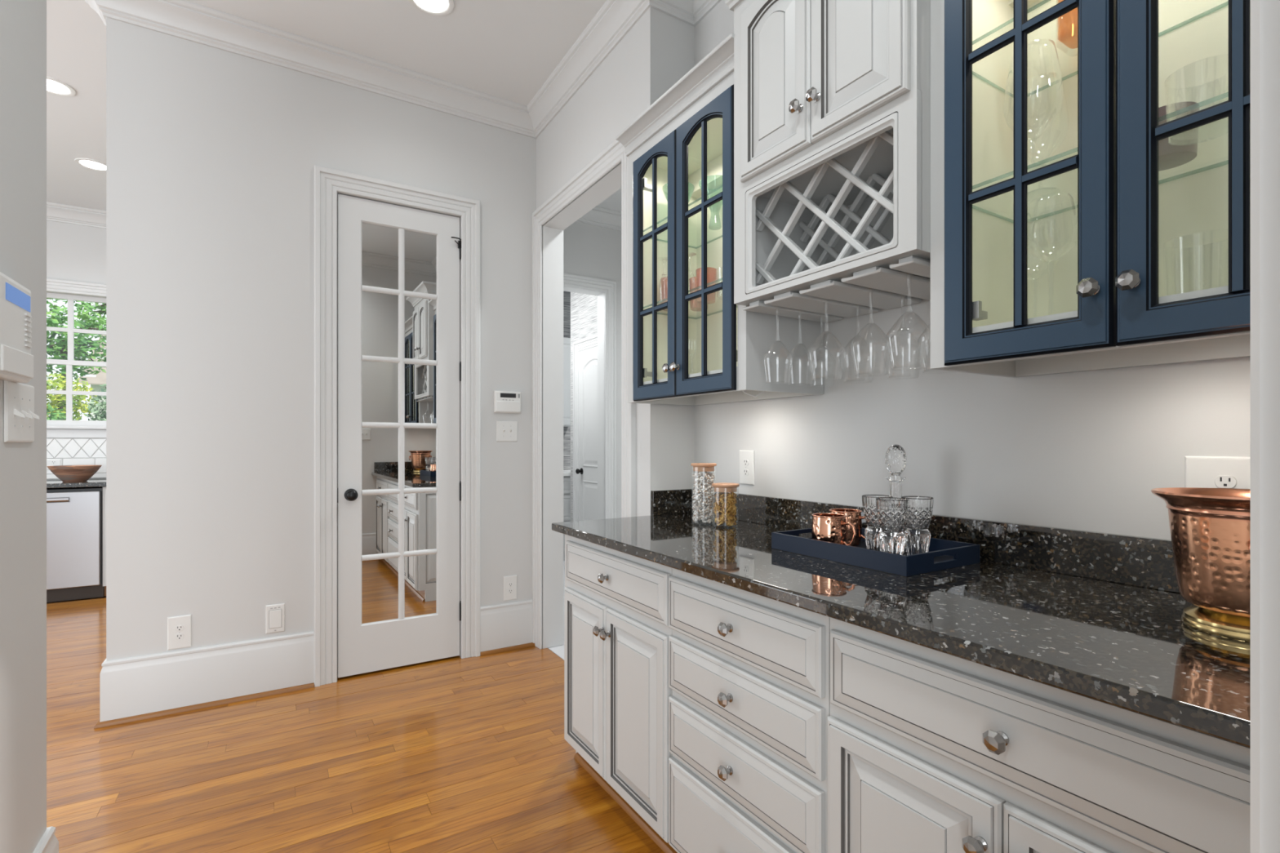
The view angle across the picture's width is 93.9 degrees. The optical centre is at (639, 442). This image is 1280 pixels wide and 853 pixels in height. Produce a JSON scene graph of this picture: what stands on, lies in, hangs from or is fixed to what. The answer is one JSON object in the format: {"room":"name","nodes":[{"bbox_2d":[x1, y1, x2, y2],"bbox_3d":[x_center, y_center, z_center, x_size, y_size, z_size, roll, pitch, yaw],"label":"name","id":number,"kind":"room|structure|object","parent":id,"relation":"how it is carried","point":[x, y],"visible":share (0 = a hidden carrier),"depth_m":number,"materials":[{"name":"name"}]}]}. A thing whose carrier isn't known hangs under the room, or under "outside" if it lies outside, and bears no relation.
{"room":"butler's pantry","nodes":[
{"label":"butler's pantry","id":0,"kind":"room"},
{"bbox_2d":[0,0,46,852],"bbox_3d":[-0.967,-0.377,0.554,0.120,3.200,2.075,0,0,-32],"label":"wall","id":1,"kind":"structure","parent":0,"point":[23,23],"depth_m":1.33,"materials":[{"name":"white paint"}]},
{"bbox_2d":[0,271,33,382],"bbox_3d":[-1.278,-0.231,1.208,0.033,0.204,0.196,0,0,-32],"label":"alarm keypad","id":2,"kind":"object","parent":1,"relation":"attached to","point":[16,360],"visible":1,"depth_m":1.21,"materials":[{"name":"white plastic"}]},
{"bbox_2d":[4,380,39,442],"bbox_3d":[-1.347,-0.066,1.311,0.023,0.130,0.167,0,0,-32],"label":"light switch","id":3,"kind":"object","parent":1,"relation":"attached to","point":[20,415],"visible":0.99,"depth_m":1.29,"materials":[{"name":"white plastic"}]},
{"bbox_2d":[32,826,58,852],"bbox_3d":[-0.998,1.086,0.622,0.138,0.274,1.963,0,0,-32],"label":"baseboard","id":4,"kind":"structure","parent":1,"relation":"attached to","point":[48,843],"depth_m":1.45,"materials":[{"name":"white paint"}]},
{"bbox_2d":[46,220,106,479],"bbox_3d":[-5.135,-0.377,4.926,4.800,3.200,0.151,0,0,-32],"label":"wall","id":5,"kind":"structure","parent":0,"point":[74,252],"depth_m":5.07,"materials":[{"name":"white paint"}]},
{"bbox_2d":[46,459,60,470],"bbox_3d":[-4.887,0.180,4.985,0.085,0.085,0.008,0,0,-32],"label":"wall outlet","id":6,"kind":"object","parent":5,"relation":"attached to","point":[49,462],"visible":0.66,"depth_m":4.98,"materials":[{"name":"white plastic"}]},
{"bbox_2d":[46,278,106,438],"bbox_3d":[-4.714,-0.704,5.138,1.200,1.324,0.140,0,0,-32],"label":"window","id":7,"kind":"structure","parent":5,"relation":"in","point":[52,285],"depth_m":5.08,"materials":[{"name":"white paint"}]},
{"bbox_2d":[46,201,106,228],"bbox_3d":[-5.077,-1.915,4.830,4.400,0.124,0.096,0,0,-32],"label":"trim","id":8,"kind":"structure","parent":5,"relation":"attached to","point":[57,212],"depth_m":5.03,"materials":[{"name":"white paint"}]},
{"bbox_2d":[106,17,536,661],"bbox_3d":[-1.455,-0.377,3.210,2.114,3.200,0.126,0,0,-32],"label":"wall","id":9,"kind":"structure","parent":0,"point":[212,153],"depth_m":2.85,"materials":[{"name":"white paint"}]},
{"bbox_2d":[167,614,191,650],"bbox_3d":[-2.104,0.865,2.732,0.088,0.149,0.008,0,0,-32],"label":"wall outlet","id":10,"kind":"object","parent":9,"relation":"attached to","point":[179,628],"visible":1,"depth_m":2.73,"materials":[{"name":"white plastic"}]},
{"bbox_2d":[174,633,183,639],"bbox_3d":[-2.103,0.885,2.730,0.032,0.025,0.003,0,0,-32],"label":"receptacle","id":11,"kind":"object","parent":10,"relation":"attached to","point":[177,636],"depth_m":2.73,"materials":[{"name":"white plastic"}]},
{"bbox_2d":[174,625,183,631],"bbox_3d":[-2.103,0.846,2.730,0.032,0.025,0.003,0,0,-32],"label":"receptacle","id":12,"kind":"object","parent":10,"relation":"attached to","point":[177,628],"depth_m":2.73,"materials":[{"name":"white plastic"}]},
{"bbox_2d":[93,682,314,728],"bbox_3d":[-2.023,1.213,2.841,0.828,0.019,0.160,0,0,-32],"label":"trim","id":13,"kind":"structure","parent":9,"relation":"attached to","point":[146,716],"depth_m":2.75,"materials":[{"name":"brown wood"}]},
{"bbox_2d":[99,631,314,722],"bbox_3d":[-2.021,1.086,2.852,0.812,0.274,0.144,0,0,-32],"label":"baseboard","id":14,"kind":"structure","parent":9,"relation":"attached to","point":[131,686],"depth_m":2.77,"materials":[{"name":"white paint"}]},
{"bbox_2d":[266,603,284,633],"bbox_3d":[-1.785,0.860,2.928,0.080,0.138,0.009,0,0,-32],"label":"wall jack plate","id":15,"kind":"object","parent":9,"relation":"attached to","point":[275,614],"visible":1,"depth_m":2.92,"materials":[{"name":"white plastic"}]},
{"bbox_2d":[313,164,480,687],"bbox_3d":[-1.281,-0.085,3.226,0.840,2.616,0.030,0,0,-32],"label":"trim","id":16,"kind":"structure","parent":9,"relation":"attached to","point":[327,182],"depth_m":3.06,"materials":[{"name":"white paint"}]},
{"bbox_2d":[337,193,461,678],"bbox_3d":[-1.282,-0.037,3.233,0.634,2.495,0.098,0,0,-32],"label":"door","id":17,"kind":"structure","parent":9,"relation":"in","point":[399,365],"depth_m":3.24,"materials":[{"name":"white paint"}]},
{"bbox_2d":[480,599,532,652],"bbox_3d":[-0.785,1.086,3.537,0.330,0.274,0.018,0,0,-32],"label":"baseboard","id":18,"kind":"structure","parent":9,"relation":"attached to","point":[503,625],"depth_m":3.52,"materials":[{"name":"white paint"}]},
{"bbox_2d":[496,420,517,441],"bbox_3d":[-0.783,-0.070,3.535,0.129,0.123,0.023,0,0,-32],"label":"light switch","id":19,"kind":"object","parent":9,"relation":"attached to","point":[506,431],"visible":1,"depth_m":3.54,"materials":[{"name":"white plastic"}]},
{"bbox_2d":[493,391,520,413],"bbox_3d":[-0.781,-0.241,3.531,0.163,0.128,0.031,0,0,-32],"label":"alarm keypad","id":20,"kind":"object","parent":9,"relation":"attached to","point":[504,402],"visible":1,"depth_m":3.52,"materials":[{"name":"white plastic"}]},
{"bbox_2d":[480,642,534,656],"bbox_3d":[-0.776,1.213,3.522,0.330,0.019,0.016,0,0,-32],"label":"trim","id":21,"kind":"structure","parent":9,"relation":"attached to","point":[531,644],"depth_m":3.52,"materials":[{"name":"brown wood"}]},
{"bbox_2d":[503,575,516,600],"bbox_3d":[-0.770,0.861,3.551,0.083,0.143,0.008,0,0,-32],"label":"wall outlet","id":22,"kind":"object","parent":9,"relation":"attached to","point":[509,582],"visible":1,"depth_m":3.55,"materials":[{"name":"white plastic"}]},
{"bbox_2d":[507,589,513,593],"bbox_3d":[-0.769,0.881,3.549,0.032,0.025,0.003,0,0,-32],"label":"receptacle","id":23,"kind":"object","parent":22,"relation":"attached to","point":[509,591],"depth_m":3.55,"materials":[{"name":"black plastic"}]},
{"bbox_2d":[46,0,621,211],"bbox_3d":[-2.093,-2.037,2.646,7.600,0.120,7.300,0,0,-32],"label":"ceiling","id":24,"kind":"structure","parent":0,"point":[507,50],"depth_m":2.96,"materials":[{"name":"white paint"}]},
{"bbox_2d":[46,75,75,96],"bbox_3d":[-3.255,-1.974,3.306,0.200,0.007,0.200,0,0,-32],"label":"recessed light","id":25,"kind":"object","parent":24,"relation":"in","point":[55,86],"visible":0.6,"depth_m":3.33,"materials":[{"name":"white plastic"}]},
{"bbox_2d":[74,157,106,171],"bbox_3d":[-3.880,-1.974,4.248,0.200,0.007,0.200,0,0,-32],"label":"recessed light","id":26,"kind":"object","parent":24,"relation":"in","point":[88,163],"visible":0.8,"depth_m":4.23,"materials":[{"name":"white plastic"}]},
{"bbox_2d":[408,0,454,16],"bbox_3d":[-0.932,-1.974,2.666,0.200,0.007,0.200,0,0,-32],"label":"recessed light","id":27,"kind":"object","parent":24,"relation":"in","point":[430,7],"visible":1,"depth_m":2.70,"materials":[{"name":"white plastic"}]},
{"bbox_2d":[46,560,664,852],"bbox_3d":[-1.989,1.253,2.475,7.600,0.060,7.500,0,0,-32],"label":"floor","id":28,"kind":"structure","parent":0,"point":[455,754],"depth_m":2.25,"materials":[{"name":"brown wood"}]},
{"bbox_2d":[46,486,103,602],"bbox_3d":[-4.636,0.790,4.786,0.598,0.865,0.612,0,0,-32],"label":"dishwasher","id":29,"kind":"object","parent":28,"relation":"on","point":[74,515],"visible":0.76,"depth_m":4.62,"materials":[{"name":"silver metal"}]},
{"bbox_2d":[102,486,106,595],"bbox_3d":[-4.026,0.785,5.177,0.846,0.876,0.584,0,0,-32],"label":"base cabinet","id":30,"kind":"object","parent":28,"relation":"on","point":[104,487],"visible":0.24,"depth_m":4.73,"materials":[{"name":"grey paint"}]},
{"bbox_2d":[46,478,106,488],"bbox_3d":[-4.809,0.325,4.681,2.700,0.035,0.611,0,0,-32],"label":"countertop","id":31,"kind":"structure","parent":30,"relation":"on","point":[91,482],"depth_m":4.64,"materials":[{"name":"stone"}]},
{"bbox_2d":[46,465,102,482],"bbox_3d":[-4.505,0.244,4.768,0.320,0.126,0.320,0,0,-32],"label":"wooden bowl","id":32,"kind":"object","parent":31,"relation":"on","point":[66,473],"visible":1,"depth_m":4.69,"materials":[{"name":"wood"}]},
{"bbox_2d":[563,475,570,560],"bbox_3d":[-1.058,0.785,6.359,0.950,0.875,0.643,0,0,-32],"label":"base cabinet","id":33,"kind":"object","parent":28,"relation":"on","point":[566,479],"visible":0.02,"depth_m":6.20,"materials":[{"name":"grey paint"}]},
{"bbox_2d":[563,469,570,475],"bbox_3d":[-1.060,0.325,6.363,0.990,0.035,0.635,0,0,-32],"label":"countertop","id":34,"kind":"structure","parent":33,"relation":"on","point":[566,473],"depth_m":6.20,"materials":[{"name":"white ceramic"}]},
{"bbox_2d":[564,534,677,852],"bbox_3d":[0.145,0.781,2.159,0.688,0.884,0.732,0,0,-32],"label":"base cabinet","id":35,"kind":"object","parent":28,"relation":"on","point":[617,631],"visible":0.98,"depth_m":1.92,"materials":[{"name":"grey paint"}]},
{"bbox_2d":[668,568,830,852],"bbox_3d":[0.484,0.781,1.607,0.688,0.884,0.561,0,0,-32],"label":"base cabinet","id":36,"kind":"object","parent":28,"relation":"on","point":[749,673],"visible":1,"depth_m":1.41,"materials":[{"name":"grey paint"}]},
{"bbox_2d":[827,617,1250,852],"bbox_3d":[0.831,0.781,1.042,0.688,0.884,0.761,0,0,-32],"label":"base cabinet","id":37,"kind":"object","parent":28,"relation":"on","point":[930,750],"visible":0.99,"depth_m":0.91,"materials":[{"name":"grey paint"}]},
{"bbox_2d":[551,488,1250,748],"bbox_3d":[0.492,0.270,1.601,0.684,0.135,2.073,0,0,-32],"label":"countertop","id":38,"kind":"structure","parent":37,"relation":"on","point":[1094,615],"depth_m":1.19,"materials":[{"name":"stone"}]},
{"bbox_2d":[690,462,716,525],"bbox_3d":[0.242,0.192,2.267,0.097,0.229,0.097,0,0,-32],"label":"storage jar","id":39,"kind":"object","parent":38,"relation":"on","point":[699,467],"visible":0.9,"depth_m":2.23,"materials":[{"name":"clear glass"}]},
{"bbox_2d":[692,471,715,523],"bbox_3d":[0.242,0.204,2.268,0.091,0.194,0.089,0,0,-45],"label":"snacks","id":40,"kind":"object","parent":39,"relation":"in","point":[702,513],"visible":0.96,"depth_m":2.25,"materials":[{"name":"food"}]},
{"bbox_2d":[711,482,739,528],"bbox_3d":[0.314,0.228,2.196,0.101,0.157,0.101,0,0,-32],"label":"storage jar","id":41,"kind":"object","parent":38,"relation":"on","point":[723,486],"visible":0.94,"depth_m":2.16,"materials":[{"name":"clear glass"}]},
{"bbox_2d":[713,492,737,526],"bbox_3d":[0.313,0.240,2.196,0.088,0.128,0.083,0,0,-19],"label":"pasta","id":42,"kind":"object","parent":41,"relation":"in","point":[726,506],"visible":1,"depth_m":2.17,"materials":[{"name":"food"}]},
{"bbox_2d":[771,528,980,577],"bbox_3d":[0.628,0.284,1.639,0.305,0.047,0.437,0,0,-32],"label":"serving tray","id":43,"kind":"object","parent":38,"relation":"on","point":[942,554],"visible":0.73,"depth_m":1.51,"materials":[{"name":"blue paint"}]},
{"bbox_2d":[811,512,856,546],"bbox_3d":[0.527,0.250,1.653,0.094,0.101,0.113,0,0,-9],"label":"copper mug","id":44,"kind":"object","parent":43,"relation":"on","point":[826,526],"visible":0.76,"depth_m":1.62,"materials":[{"name":"brown"}]},
{"bbox_2d":[829,508,865,546],"bbox_3d":[0.621,0.250,1.780,0.113,0.101,0.093,0,0,-3],"label":"copper mug","id":45,"kind":"object","parent":43,"relation":"on","point":[854,517],"visible":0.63,"depth_m":1.74,"materials":[{"name":"brown"}]},
{"bbox_2d":[862,494,893,551],"bbox_3d":[0.619,0.219,1.560,0.075,0.162,0.075,0,0,-32],"label":"crystal glass","id":46,"kind":"object","parent":43,"relation":"on","point":[873,530],"visible":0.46,"depth_m":1.54,"materials":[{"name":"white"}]},
{"bbox_2d":[875,497,908,555],"bbox_3d":[0.624,0.219,1.481,0.075,0.162,0.075,0,0,-32],"label":"crystal glass","id":47,"kind":"object","parent":43,"relation":"on","point":[891,512],"visible":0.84,"depth_m":1.46,"materials":[{"name":"white"}]},
{"bbox_2d":[884,444,906,552],"bbox_3d":[0.712,0.152,1.664,0.100,0.296,0.099,0,0,0],"label":"decanter","id":48,"kind":"object","parent":43,"relation":"on","point":[895,458],"visible":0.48,"depth_m":1.65,"materials":[{"name":"clear glass"}]},
{"bbox_2d":[901,496,933,555],"bbox_3d":[0.706,0.219,1.522,0.075,0.162,0.075,0,0,-32],"label":"crystal glass","id":49,"kind":"object","parent":43,"relation":"on","point":[917,535],"visible":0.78,"depth_m":1.50,"materials":[{"name":"white"}]},
{"bbox_2d":[1151,487,1250,642],"bbox_3d":[0.995,0.195,0.978,0.243,0.226,0.243,0,0,-32],"label":"bucket","id":50,"kind":"object","parent":38,"relation":"on","point":[1210,528],"visible":0.73,"depth_m":0.95,"materials":[{"name":"orange metal"}]},
{"bbox_2d":[563,290,570,470],"bbox_3d":[-1.324,-0.377,6.650,2.100,3.200,0.120,0,0,-32],"label":"wall","id":51,"kind":"structure","parent":0,"point":[566,295],"depth_m":6.88,"materials":[{"name":"paint"}]},
{"bbox_2d":[563,337,570,426],"bbox_3d":[-1.123,-0.662,6.466,0.950,0.950,0.393,0,0,-32],"label":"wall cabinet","id":52,"kind":"object","parent":51,"relation":"attached to","point":[566,341],"visible":0.02,"depth_m":6.45,"materials":[{"name":"grey paint"}]},
{"bbox_2d":[570,292,597,521],"bbox_3d":[-0.419,-0.377,5.768,0.120,3.200,0.930,0,0,-32],"label":"wall","id":53,"kind":"structure","parent":0,"point":[584,307],"depth_m":5.97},
{"bbox_2d":[573,334,597,521],"bbox_3d":[-0.456,0.106,5.643,0.074,2.234,0.873,0,0,-32],"label":"door","id":54,"kind":"structure","parent":53,"relation":"in","point":[584,350],"depth_m":5.82,"materials":[{"name":"white paint"}]},
{"bbox_2d":[563,221,621,518],"bbox_3d":[-0.363,-0.377,5.180,2.000,3.200,0.130,0,0,-32],"label":"wall","id":55,"kind":"structure","parent":0,"point":[591,251],"depth_m":5.13,"materials":[{"name":"white paint"}]},
{"bbox_2d":[563,286,604,519],"bbox_3d":[-0.644,-0.041,5.008,0.742,2.528,0.138,0,0,-32],"label":"trim","id":56,"kind":"structure","parent":55,"relation":"attached to","point":[601,295],"depth_m":5.19,"materials":[{"name":"white paint"}]},
{"bbox_2d":[563,272,616,519],"bbox_3d":[-0.603,-0.087,4.939,0.928,2.620,0.030,0,0,-32],"label":"trim","id":57,"kind":"structure","parent":55,"relation":"attached to","point":[609,287],"depth_m":5.14,"materials":[{"name":"white paint"}]},
{"bbox_2d":[576,206,621,231],"bbox_3d":[-0.313,-1.915,5.079,1.780,0.124,0.096,0,0,-32],"label":"trim","id":58,"kind":"structure","parent":55,"relation":"attached to","point":[597,215],"depth_m":5.08,"materials":[{"name":"white paint"}]},
{"bbox_2d":[536,0,1250,540],"bbox_3d":[0.437,-0.377,2.248,0.364,3.200,3.494,0,0,-32],"label":"wall","id":59,"kind":"structure","parent":0,"point":[1081,451],"depth_m":1.74,"materials":[{"name":"white paint"}]},
{"bbox_2d":[84,0,721,138],"bbox_3d":[-0.572,-1.915,1.779,2.314,0.124,3.490,0,0,-32],"label":"trim","id":60,"kind":"structure","parent":59,"relation":"attached to","point":[185,20],"depth_m":2.94,"materials":[{"name":"white paint"}]},
{"bbox_2d":[542,162,621,648],"bbox_3d":[-0.269,-0.039,3.174,0.138,2.524,0.992,0,0,-32],"label":"trim","id":61,"kind":"structure","parent":59,"relation":"attached to","point":[553,230],"depth_m":3.58,"materials":[{"name":"white paint"}]},
{"bbox_2d":[532,139,635,648],"bbox_3d":[-0.337,-0.085,3.132,0.030,2.616,1.176,0,0,-32],"label":"trim","id":62,"kind":"structure","parent":59,"relation":"attached to","point":[614,153],"depth_m":3.28,"materials":[{"name":"white paint"}]},
{"bbox_2d":[615,33,823,405],"bbox_3d":[0.263,-0.698,2.236,0.407,1.100,0.724,0,0,-32],"label":"upper cabinet","id":63,"kind":"object","parent":59,"relation":"attached to","point":[679,151],"visible":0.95,"depth_m":2.16,"materials":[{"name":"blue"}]},
{"bbox_2d":[715,266,722,299],"bbox_3d":[0.328,-0.607,2.276,0.080,0.110,0.080,0,0,-32],"label":"tumbler","id":64,"kind":"object","parent":63,"relation":"on","point":[718,267],"visible":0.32,"depth_m":2.28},
{"bbox_2d":[739,449,754,484],"bbox_3d":[0.421,0.097,2.364,0.008,0.136,0.086,0,0,-32],"label":"wall outlet","id":65,"kind":"object","parent":59,"relation":"attached to","point":[746,458],"visible":1,"depth_m":2.36,"materials":[{"name":"white plastic"}]},
{"bbox_2d":[742,469,748,475],"bbox_3d":[0.418,0.116,2.363,0.003,0.025,0.032,0,0,-32],"label":"receptacle","id":66,"kind":"object","parent":65,"relation":"attached to","point":[745,472],"depth_m":2.36,"materials":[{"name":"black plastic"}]},
{"bbox_2d":[742,459,748,466],"bbox_3d":[0.418,0.077,2.363,0.003,0.025,0.032,0,0,-32],"label":"receptacle","id":67,"kind":"object","parent":65,"relation":"attached to","point":[745,462],"depth_m":2.36,"materials":[{"name":"white plastic"}]},
{"bbox_2d":[724,0,930,323],"bbox_3d":[0.588,-0.910,1.653,0.462,1.015,0.736,0,0,-32],"label":"wine cabinet","id":68,"kind":"object","parent":59,"relation":"attached to","point":[832,98],"visible":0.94,"depth_m":1.57,"materials":[{"name":"grey paint"}]},
{"bbox_2d":[762,305,792,383],"bbox_3d":[0.409,-0.299,1.780,0.088,0.241,0.088,0,0,-32],"label":"hanging wine glass","id":69,"kind":"object","parent":68,"relation":"hanging from","point":[774,305],"visible":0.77,"depth_m":1.78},
{"bbox_2d":[762,340,792,383],"bbox_3d":[0.409,-0.242,1.780,0.088,0.126,0.088,0,0,-32],"label":"bowl","id":70,"kind":"object","parent":69,"relation":"on","point":[776,340],"depth_m":1.78,"materials":[{"name":"clear glass"}]},
{"bbox_2d":[785,310,814,384],"bbox_3d":[0.489,-0.299,1.829,0.088,0.241,0.088,0,0,41],"label":"hanging wine glass","id":71,"kind":"object","parent":68,"relation":"hanging from","point":[797,310],"visible":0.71,"depth_m":1.83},
{"bbox_2d":[785,343,814,384],"bbox_3d":[0.489,-0.242,1.829,0.088,0.126,0.088,0,0,41],"label":"bowl","id":72,"kind":"object","parent":71,"relation":"on","point":[797,344],"depth_m":1.83,"materials":[{"name":"clear glass"}]},
{"bbox_2d":[807,346,836,386],"bbox_3d":[0.571,-0.299,1.879,0.088,0.241,0.088,0,0,24],"label":"hanging wine glass","id":73,"kind":"object","parent":68,"relation":"hanging from","point":[820,346],"visible":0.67,"depth_m":1.88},
{"bbox_2d":[807,297,845,380],"bbox_3d":[0.528,-0.299,1.692,0.106,0.241,0.106,0,0,-32],"label":"hanging wine glass","id":74,"kind":"object","parent":68,"relation":"hanging from","point":[823,298],"visible":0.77,"depth_m":1.69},
{"bbox_2d":[807,331,845,380],"bbox_3d":[0.528,-0.248,1.692,0.106,0.138,0.106,0,0,-32],"label":"bowl","id":75,"kind":"object","parent":74,"relation":"on","point":[823,331],"depth_m":1.69,"materials":[{"name":"clear glass"}]},
{"bbox_2d":[839,303,877,383],"bbox_3d":[0.643,-0.299,1.763,0.106,0.241,0.106,0,0,-10],"label":"hanging wine glass","id":76,"kind":"object","parent":68,"relation":"hanging from","point":[854,304],"visible":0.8,"depth_m":1.76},
{"bbox_2d":[839,335,877,383],"bbox_3d":[0.643,-0.248,1.763,0.106,0.138,0.106,0,0,-10],"label":"bowl","id":77,"kind":"object","parent":76,"relation":"on","point":[860,335],"depth_m":1.76,"materials":[{"name":"clear glass"}]},
{"bbox_2d":[849,286,892,376],"bbox_3d":[0.609,-0.299,1.578,0.106,0.241,0.106,0,0,-27],"label":"hanging wine glass","id":78,"kind":"object","parent":68,"relation":"hanging from","point":[864,286],"visible":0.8,"depth_m":1.58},
{"bbox_2d":[849,323,892,376],"bbox_3d":[0.609,-0.248,1.578,0.106,0.138,0.106,0,0,-27],"label":"bowl","id":79,"kind":"object","parent":78,"relation":"on","point":[868,323],"depth_m":1.57,"materials":[{"name":"clear glass"}]},
{"bbox_2d":[881,293,924,378],"bbox_3d":[0.724,-0.299,1.649,0.106,0.241,0.106,0,0,-45],"label":"hanging wine glass","id":80,"kind":"object","parent":68,"relation":"hanging from","point":[895,293],"visible":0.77,"depth_m":1.65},
{"bbox_2d":[881,328,924,378],"bbox_3d":[0.724,-0.248,1.649,0.106,0.138,0.106,0,0,-45],"label":"bowl","id":81,"kind":"object","parent":80,"relation":"on","point":[900,328],"depth_m":1.64,"materials":[{"name":"clear glass"}]},
{"bbox_2d":[885,271,930,370],"bbox_3d":[0.648,-0.299,1.440,0.106,0.241,0.106,0,0,28],"label":"hanging wine glass","id":82,"kind":"object","parent":68,"relation":"hanging from","point":[902,272],"visible":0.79,"depth_m":1.44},
{"bbox_2d":[885,311,930,370],"bbox_3d":[0.648,-0.248,1.440,0.106,0.138,0.106,0,0,28],"label":"bowl","id":83,"kind":"object","parent":82,"relation":"on","point":[905,312],"depth_m":1.44,"materials":[{"name":"clear glass"}]},
{"bbox_2d":[916,277,930,373],"bbox_3d":[0.754,-0.299,1.505,0.106,0.241,0.106,0,0,11],"label":"hanging wine glass","id":84,"kind":"object","parent":68,"relation":"hanging from","point":[926,277],"visible":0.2,"depth_m":1.52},
{"bbox_2d":[916,322,930,373],"bbox_3d":[0.754,-0.248,1.505,0.106,0.138,0.106,0,0,11],"label":"bowl","id":85,"kind":"object","parent":84,"relation":"on","point":[930,322],"depth_m":1.52,"materials":[{"name":"clear glass"}]},
{"bbox_2d":[930,0,1250,377],"bbox_3d":[0.960,-0.707,1.099,0.407,1.082,0.724,0,0,-32],"label":"upper cabinet","id":86,"kind":"object","parent":59,"relation":"attached to","point":[1110,309],"visible":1,"depth_m":1.20,"materials":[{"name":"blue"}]},
{"bbox_2d":[1003,39,1063,176],"bbox_3d":[0.804,-0.677,1.223,0.104,0.251,0.104,0,0,-32],"label":"wine glass","id":87,"kind":"object","parent":86,"relation":"on","point":[1053,42],"visible":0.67,"depth_m":1.21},
{"bbox_2d":[1009,217,1062,289],"bbox_3d":[0.900,-0.369,1.362,0.100,0.263,0.100,0,0,36],"label":"wine glass","id":88,"kind":"object","parent":86,"relation":"in","point":[1050,217],"visible":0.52,"depth_m":1.35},
{"bbox_2d":[1013,72,1068,194],"bbox_3d":[0.891,-0.677,1.330,0.104,0.251,0.104,0,0,30],"label":"wine glass","id":89,"kind":"object","parent":86,"relation":"in","point":[1059,75],"visible":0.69,"depth_m":1.31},
{"bbox_2d":[1027,192,1077,315],"bbox_3d":[0.844,-0.369,1.228,0.100,0.263,0.100,0,0,-32],"label":"wine glass","id":90,"kind":"object","parent":86,"relation":"in","point":[1071,193],"visible":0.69,"depth_m":1.23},
{"bbox_2d":[1027,192,1077,262],"bbox_3d":[0.844,-0.436,1.228,0.100,0.129,0.100,0,0,-32],"label":"bowl","id":91,"kind":"object","parent":90,"relation":"on","point":[1071,193],"depth_m":1.22,"materials":[{"name":"glass"}]},
{"bbox_2d":[1158,101,1199,171],"bbox_3d":[1.039,-0.599,1.180,0.096,0.095,0.096,0,0,-32],"label":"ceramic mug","id":92,"kind":"object","parent":86,"relation":"on","point":[1172,155],"visible":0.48,"depth_m":1.14,"materials":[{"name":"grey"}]},
{"bbox_2d":[1162,229,1219,296],"bbox_3d":[1.009,-0.303,1.079,0.100,0.130,0.100,0,0,-32],"label":"clear tumbler","id":93,"kind":"object","parent":86,"relation":"in","point":[1219,229],"visible":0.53,"depth_m":1.10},
{"bbox_2d":[1164,54,1228,146],"bbox_3d":[1.007,-0.608,1.071,0.102,0.112,0.102,0,0,-32],"label":"crystal bowl","id":94,"kind":"object","parent":86,"relation":"on","point":[1168,118],"visible":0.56,"depth_m":1.10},
{"bbox_2d":[1184,456,1250,488],"bbox_3d":[1.151,0.096,1.175,0.008,0.138,0.126,0,0,-32],"label":"wall outlet","id":95,"kind":"object","parent":59,"relation":"attached to","point":[1201,472],"visible":0.37,"depth_m":1.18,"materials":[{"name":"white plastic"}]},
{"bbox_2d":[1214,475,1236,488],"bbox_3d":[1.149,0.076,1.173,0.003,0.025,0.032,0,0,-32],"label":"receptacle","id":96,"kind":"object","parent":95,"relation":"attached to","point":[1220,481],"depth_m":1.17,"materials":[{"name":"white plastic"}]},
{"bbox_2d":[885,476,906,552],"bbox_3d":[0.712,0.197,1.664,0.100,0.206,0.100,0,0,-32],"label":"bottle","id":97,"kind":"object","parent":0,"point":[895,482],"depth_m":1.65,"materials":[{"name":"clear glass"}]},
{"bbox_3d":[0.426,-0.377,0.267,2.194,3.200,0.130,0,0,-32],"label":"wall","id":98,"kind":"structure","parent":0,"visible":0},
{"bbox_2d":[1250,0,1279,852],"bbox_3d":[0.321,-0.042,0.297,0.104,2.530,0.030,0,0,-32],"label":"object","id":99,"kind":"structure","parent":98,"relation":"attached to","point":[1264,14],"depth_m":0.27,"materials":[{"name":"white paint"}]},
{"label":"outside","id":100,"kind":"structure","parent":0,"visible":0},
{"bbox_3d":[-13.333,1.598,15.987,22.000,0.150,26.800,0,0,-32],"label":"lawn","id":101,"kind":"structure","parent":100,"visible":0},
{"bbox_2d":[46,404,66,420],"bbox_3d":[-7.346,0.518,7.330,0.738,2.012,0.768,0,0,-32],"label":"shrub","id":102,"kind":"object","parent":101,"relation":"on","point":[54,416],"visible":0.03,"depth_m":7.40,"materials":[{"name":"green plant"}]},
{"bbox_2d":[46,373,97,420],"bbox_3d":[-7.769,0.288,8.024,0.737,2.472,0.740,0,0,-10],"label":"shrub","id":103,"kind":"object","parent":101,"relation":"on","point":[56,400],"visible":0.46,"depth_m":7.99,"materials":[{"name":"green plant"}]},
{"bbox_2d":[46,297,106,417],"bbox_3d":[-8.491,-0.309,8.875,1.285,3.666,1.444,0,0,-32],"label":"tree","id":104,"kind":"object","parent":101,"relation":"on","point":[60,348],"visible":0.45,"depth_m":8.82,"materials":[{"name":"green plant"}]},
{"bbox_2d":[74,300,106,337],"bbox_3d":[-10.039,-0.961,11.663,1.596,4.970,1.607,0,0,-32],"label":"tree","id":105,"kind":"object","parent":101,"relation":"on","point":[102,308],"visible":0.05,"depth_m":11.27,"materials":[{"name":"green plant"}]},
{"bbox_2d":[78,334,106,420],"bbox_3d":[-11.372,-0.837,19.244,8.950,4.720,5.300,0,0,-32],"label":"house","id":106,"kind":"structure","parent":101,"relation":"on","point":[100,378],"depth_m":15.07,"materials":[{"name":"grey"}]},
{"bbox_2d":[84,383,106,421],"bbox_3d":[-6.974,0.341,7.912,0.543,2.366,0.720,0,0,-32],"label":"shrub","id":107,"kind":"object","parent":101,"relation":"on","point":[102,404],"visible":0.16,"depth_m":7.72,"materials":[{"name":"green plant"}]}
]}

